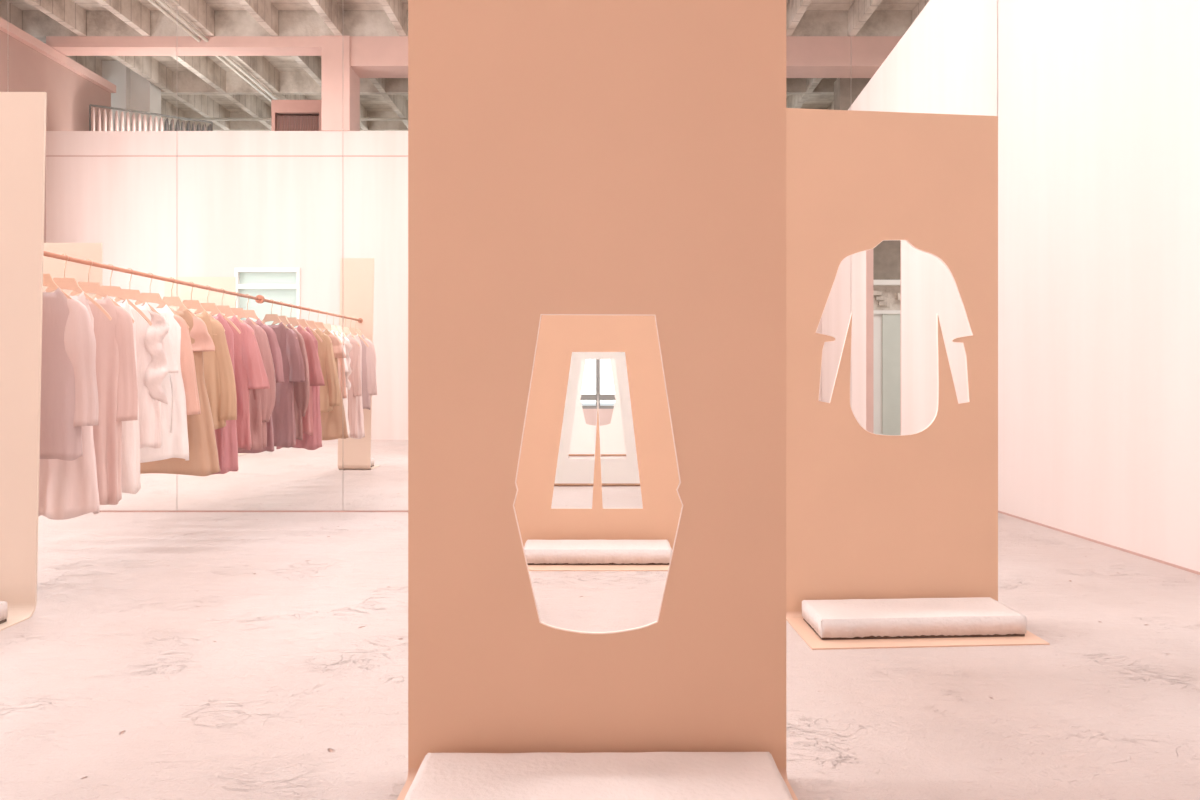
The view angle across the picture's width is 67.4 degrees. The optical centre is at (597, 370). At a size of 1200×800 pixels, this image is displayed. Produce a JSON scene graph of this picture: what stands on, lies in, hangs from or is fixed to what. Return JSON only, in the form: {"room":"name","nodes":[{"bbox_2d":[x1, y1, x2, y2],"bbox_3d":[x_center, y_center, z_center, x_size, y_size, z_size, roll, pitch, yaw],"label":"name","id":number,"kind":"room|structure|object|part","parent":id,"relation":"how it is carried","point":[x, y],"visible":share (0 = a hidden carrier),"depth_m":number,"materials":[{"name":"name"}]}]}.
{"room":"clothing store","nodes":[
{"label":"clothing store","id":0,"kind":"room"},
{"bbox_2d":[0,512,1199,799],"bbox_3d":[0.000,1.250,-3.270,28.000,0.200,21.460,0,0,0],"label":"floor","id":1,"kind":"structure","parent":0,"point":[159,655],"depth_m":3.43,"materials":[{"name":"white concrete"}]},
{"bbox_2d":[0,92,46,630],"bbox_3d":[-2.808,-0.080,3.994,0.424,2.460,0.488,0,0,0],"label":"display panel","id":2,"kind":"object","parent":1,"relation":"on","point":[22,114],"visible":1,"depth_m":4.22,"materials":[{"name":"paint"}]},
{"bbox_2d":[0,601,7,623],"bbox_3d":[-2.849,1.097,3.970,0.303,0.093,0.302,0,0,0],"label":"plinth","id":3,"kind":"object","parent":2,"relation":"on","point":[3,604],"visible":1,"depth_m":4.09,"materials":[{"name":"white fabric"}]},
{"bbox_3d":[-2.832,1.120,3.994,0.377,0.060,0.488,0,0,0],"label":"plate","id":4,"kind":"part","parent":2,"relation":"part of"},
{"bbox_2d":[44,251,263,302],"bbox_3d":[-2.757,-0.585,5.784,0.068,0.068,3.108,0,0,0],"label":"rail","id":5,"kind":"object","parent":2,"relation":"attached to","point":[259,298],"visible":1,"depth_m":5.45,"materials":[{"name":"orange metal"}]},
{"bbox_2d":[43,274,71,298],"bbox_3d":[-2.757,-0.435,4.440,0.444,0.341,0.012,0,0,-12],"label":"clothes hanger","id":6,"kind":"object","parent":5,"relation":"hanging from","point":[48,281],"visible":0.23,"depth_m":4.45,"materials":[{"name":"pink paint"}]},
{"bbox_2d":[40,287,98,460],"bbox_3d":[-2.759,0.014,4.455,0.530,0.857,0.154,0,0,-12],"label":"coat","id":7,"kind":"object","parent":6,"relation":"hanging from","point":[69,391],"visible":0.55,"depth_m":4.43,"materials":[{"name":"fabric"}]},
{"bbox_2d":[44,254,111,319],"bbox_3d":[-2.757,-0.435,4.650,0.444,0.341,0.012,0,0,-14],"label":"clothes hanger","id":8,"kind":"object","parent":5,"relation":"hanging from","point":[62,283],"visible":0.75,"depth_m":4.65,"materials":[{"name":"pink paint"}]},
{"bbox_2d":[38,291,98,519],"bbox_3d":[-2.751,0.169,4.640,0.317,1.166,0.197,0,0,-24],"label":"dress","id":9,"kind":"object","parent":8,"relation":"hanging from","point":[67,489],"visible":0.29,"depth_m":4.60,"materials":[{"name":"fabric"}]},
{"bbox_2d":[70,259,133,322],"bbox_3d":[-2.757,-0.435,4.870,0.444,0.341,0.012,0,0,-32],"label":"clothes hanger","id":10,"kind":"object","parent":5,"relation":"hanging from","point":[87,287],"visible":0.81,"depth_m":4.87,"materials":[{"name":"pink paint"}]},
{"bbox_2d":[69,294,137,504],"bbox_3d":[-2.755,0.157,4.870,0.474,1.140,0.178,0,0,-32],"label":"coat","id":11,"kind":"object","parent":10,"relation":"hanging from","point":[116,373],"visible":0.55,"depth_m":4.90,"materials":[{"name":"fabric"}]},
{"bbox_2d":[92,264,151,325],"bbox_3d":[-2.757,-0.435,5.090,0.013,0.341,0.444,0,0,44],"label":"clothes hanger","id":12,"kind":"object","parent":5,"relation":"hanging from","point":[114,291],"visible":0.8,"depth_m":5.11,"materials":[{"name":"pink paint"}]},
{"bbox_2d":[95,297,140,493],"bbox_3d":[-2.760,0.144,5.098,0.160,1.117,0.316,0,0,44],"label":"dress","id":13,"kind":"object","parent":12,"relation":"hanging from","point":[130,454],"visible":0.23,"depth_m":5.12,"materials":[{"name":"fabric"}]},
{"bbox_2d":[114,268,168,324],"bbox_3d":[-2.757,-0.435,5.300,0.013,0.341,0.444,0,0,44],"label":"clothes hanger","id":14,"kind":"object","parent":5,"relation":"hanging from","point":[130,294],"visible":0.62,"depth_m":5.31,"materials":[{"name":"pink paint"}]},
{"bbox_2d":[114,300,178,447],"bbox_3d":[-2.758,0.025,5.296,0.562,0.874,0.182,0,0,-38],"label":"blouse","id":15,"kind":"object","parent":14,"relation":"hanging from","point":[154,349],"visible":0.5,"depth_m":5.33,"materials":[{"name":"fabric"}]},
{"bbox_2d":[134,273,188,328],"bbox_3d":[-2.757,-0.435,5.540,0.444,0.341,0.012,0,0,-32],"label":"clothes hanger","id":16,"kind":"object","parent":5,"relation":"hanging from","point":[148,297],"visible":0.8,"depth_m":5.54,"materials":[{"name":"pink paint"}]},
{"bbox_2d":[133,303,200,462],"bbox_3d":[-2.762,0.074,5.537,0.594,0.975,0.163,0,0,-32],"label":"tunic","id":17,"kind":"object","parent":16,"relation":"hanging from","point":[180,389],"visible":0.38,"depth_m":5.59,"materials":[{"name":"fabric"}]},
{"bbox_2d":[158,277,195,316],"bbox_3d":[-2.757,-0.435,5.820,0.444,0.341,0.013,0,0,-4],"label":"clothes hanger","id":18,"kind":"object","parent":5,"relation":"hanging from","point":[169,301],"visible":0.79,"depth_m":5.82,"materials":[{"name":"pink paint"}]},
{"bbox_2d":[140,307,219,475],"bbox_3d":[-2.760,0.129,5.824,0.616,1.087,0.248,0,0,-9],"label":"dress","id":19,"kind":"object","parent":18,"relation":"hanging from","point":[203,460],"visible":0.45,"depth_m":5.79,"materials":[{"name":"fabric"}]},
{"bbox_2d":[178,282,224,330],"bbox_3d":[-2.757,-0.435,6.100,0.444,0.341,0.013,0,0,-5],"label":"clothes hanger","id":20,"kind":"object","parent":5,"relation":"hanging from","point":[189,304],"visible":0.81,"depth_m":6.10,"materials":[{"name":"pink paint"}]},
{"bbox_2d":[177,310,236,429],"bbox_3d":[-2.754,-0.009,6.111,0.604,0.812,0.183,0,0,-5],"label":"tunic","id":21,"kind":"object","parent":20,"relation":"hanging from","point":[219,378],"visible":0.39,"depth_m":6.09,"materials":[{"name":"fabric"}]},
{"bbox_2d":[193,285,240,333],"bbox_3d":[-2.757,-0.435,6.360,0.444,0.341,0.013,0,0,-8],"label":"clothes hanger","id":22,"kind":"object","parent":5,"relation":"hanging from","point":[211,307],"visible":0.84,"depth_m":6.36,"materials":[{"name":"pink paint"}]},
{"bbox_2d":[195,313,237,474],"bbox_3d":[-2.757,0.154,6.350,0.425,1.137,0.238,0,0,-8],"label":"dress","id":23,"kind":"object","parent":22,"relation":"hanging from","point":[226,437],"visible":0.23,"depth_m":6.34,"materials":[{"name":"fabric"}]},
{"bbox_2d":[210,289,253,333],"bbox_3d":[-2.757,-0.435,6.600,0.444,0.341,0.012,0,0,-10],"label":"clothes hanger","id":24,"kind":"object","parent":5,"relation":"hanging from","point":[223,309],"visible":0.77,"depth_m":6.60,"materials":[{"name":"pink paint"}]},
{"bbox_2d":[225,315,269,449],"bbox_3d":[-2.755,0.084,6.593,0.657,0.997,0.173,0,0,-3],"label":"blouse","id":25,"kind":"object","parent":24,"relation":"hanging from","point":[249,369],"visible":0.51,"depth_m":6.60,"materials":[{"name":"fabric"}]},
{"bbox_2d":[224,292,256,324],"bbox_3d":[-2.757,-0.435,6.850,0.444,0.341,0.012,0,0,-18],"label":"clothes hanger","id":26,"kind":"object","parent":5,"relation":"hanging from","point":[237,311],"visible":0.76,"depth_m":6.85,"materials":[{"name":"pink paint"}]},
{"bbox_2d":[238,317,275,449],"bbox_3d":[-2.760,0.094,6.844,0.584,1.017,0.191,0,0,-18],"label":"dress","id":27,"kind":"object","parent":26,"relation":"hanging from","point":[261,401],"visible":0.23,"depth_m":6.88,"materials":[{"name":"fabric"}]},
{"bbox_2d":[237,294,265,324],"bbox_3d":[-2.757,-0.435,7.080,0.444,0.341,0.013,0,0,-4],"label":"clothes hanger","id":28,"kind":"object","parent":5,"relation":"hanging from","point":[250,313],"visible":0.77,"depth_m":7.08,"materials":[{"name":"pink paint"}]},
{"bbox_2d":[238,319,284,452],"bbox_3d":[-2.752,0.114,7.075,0.567,1.056,0.201,0,0,-4],"label":"dress","id":29,"kind":"object","parent":28,"relation":"hanging from","point":[272,338],"visible":0.2,"depth_m":7.06,"materials":[{"name":"fabric"}]},
{"bbox_2d":[397,0,797,799],"bbox_3d":[0.000,-0.060,2.305,1.090,2.420,0.491,0,0,0],"label":"display panel","id":30,"kind":"object","parent":1,"relation":"on","point":[566,157],"visible":0.93,"depth_m":2.54,"materials":[{"name":"paint"}]},
{"bbox_3d":[0.000,1.135,2.305,1.090,0.030,0.491,0,0,0],"label":"plate","id":31,"kind":"part","parent":30,"relation":"part of","materials":[{"name":"ceramic"}]},
{"bbox_2d":[404,752,792,799],"bbox_3d":[0.000,1.099,2.310,0.972,0.090,0.383,0,0,0],"label":"cushion","id":32,"kind":"object","parent":30,"relation":"on","point":[534,775],"visible":1,"depth_m":2.34,"materials":[{"name":"white fabric"}]},
{"bbox_2d":[514,315,681,570],"bbox_3d":[0.000,-0.060,5.442,1.104,2.420,0.544,0,0,0],"label":"display panel","id":33,"kind":"object","parent":1,"relation":"on","point":[559,336],"visible":0.27,"depth_m":5.70,"materials":[{"name":"paint"}]},
{"bbox_2d":[524,540,671,564],"bbox_3d":[-0.004,1.097,5.460,0.885,0.093,0.323,0,0,0],"label":"plinth","id":34,"kind":"object","parent":33,"relation":"on","point":[537,552],"visible":0.98,"depth_m":5.30,"materials":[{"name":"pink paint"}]},
{"bbox_3d":[0.000,1.135,5.442,1.104,0.030,0.544,0,0,0],"label":"plate","id":35,"kind":"part","parent":33,"relation":"part of","materials":[{"name":"fabric"}]},
{"bbox_2d":[786,108,1049,649],"bbox_3d":[1.385,-0.037,3.987,1.037,2.375,0.494,0,0,-3],"label":"display panel","id":36,"kind":"object","parent":1,"relation":"on","point":[869,515],"visible":0.94,"depth_m":4.22,"materials":[{"name":"paint"}]},
{"bbox_2d":[802,597,1025,639],"bbox_3d":[1.389,1.099,4.012,0.910,0.090,0.334,0,0,-3],"label":"cushion","id":37,"kind":"object","parent":36,"relation":"on","point":[972,616],"visible":1,"depth_m":3.87,"materials":[{"name":"white fabric"}]},
{"bbox_3d":[1.385,1.135,3.987,1.037,0.030,0.494,0,0,-3],"label":"plate","id":38,"kind":"part","parent":36,"relation":"part of","materials":[{"name":"ceramic"}]},
{"bbox_2d":[997,0,1199,571],"bbox_3d":[3.538,-1.310,3.526,0.085,4.920,7.670,0,0,-3],"label":"wall","id":39,"kind":"structure","parent":0,"point":[1098,101],"depth_m":6.00,"materials":[{"name":"beige paint"}]},
{"bbox_2d":[998,511,1199,574],"bbox_3d":[3.492,1.143,3.514,0.008,0.014,7.643,0,0,-3],"label":"baseboard","id":40,"kind":"structure","parent":39,"relation":"attached to","point":[1011,515],"depth_m":5.89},
{"bbox_3d":[0.350,-2.425,7.446,19.300,7.149,0.188,0,0,0],"label":"wall","id":41,"kind":"structure","parent":0,"visible":0},
{"bbox_2d":[0,0,7,91],"bbox_3d":[-5.497,-1.506,7.345,1.366,5.287,0.010,0,0,0],"label":"sheet","id":42,"kind":"object","parent":41,"relation":"attached to","point":[3,3],"visible":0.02,"depth_m":7.34,"materials":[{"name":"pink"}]},
{"bbox_2d":[8,0,176,509],"bbox_3d":[-4.123,-1.506,7.345,1.374,5.287,0.010,0,0,0],"label":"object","id":43,"kind":"object","parent":41,"relation":"attached to","point":[106,69],"visible":0.56,"depth_m":7.34,"materials":[{"name":"white"}]},
{"bbox_2d":[99,510,407,511],"bbox_3d":[-2.772,1.144,7.342,12.055,0.012,0.020,0,0,0],"label":"trim","id":44,"kind":"structure","parent":41,"relation":"attached to","point":[99,510],"depth_m":7.34,"materials":[{"name":"white"}]},
{"bbox_2d":[177,0,342,509],"bbox_3d":[-2.757,-1.506,7.345,1.350,5.287,0.010,0,0,0],"label":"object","id":45,"kind":"object","parent":41,"relation":"attached to","point":[260,82],"visible":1,"depth_m":7.34,"materials":[{"name":"white"}]},
{"bbox_2d":[343,0,407,509],"bbox_3d":[-1.391,-1.506,7.345,1.374,5.287,0.010,0,0,0],"label":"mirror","id":46,"kind":"object","parent":41,"relation":"attached to","point":[375,32],"visible":0.33,"depth_m":7.34,"materials":[{"name":"white"}]},
{"bbox_2d":[551,352,642,507],"bbox_3d":[-0.012,-1.506,7.345,1.374,5.287,0.010,0,0,0],"label":"sheet","id":47,"kind":"object","parent":41,"relation":"attached to","point":[597,381],"visible":0.02,"depth_m":7.34,"materials":[{"name":"white"}]},
{"bbox_2d":[786,0,850,402],"bbox_3d":[1.370,-1.506,7.345,1.382,5.287,0.010,0,0,0],"label":"sheet","id":48,"kind":"object","parent":41,"relation":"attached to","point":[818,32],"visible":0.02,"depth_m":7.34,"materials":[{"name":"white"}]},
{"bbox_2d":[851,0,996,434],"bbox_3d":[2.661,-1.506,7.345,1.192,5.287,0.010,0,0,0],"label":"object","id":49,"kind":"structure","parent":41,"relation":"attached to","point":[908,56],"depth_m":7.34,"materials":[{"name":"white"}]}
]}

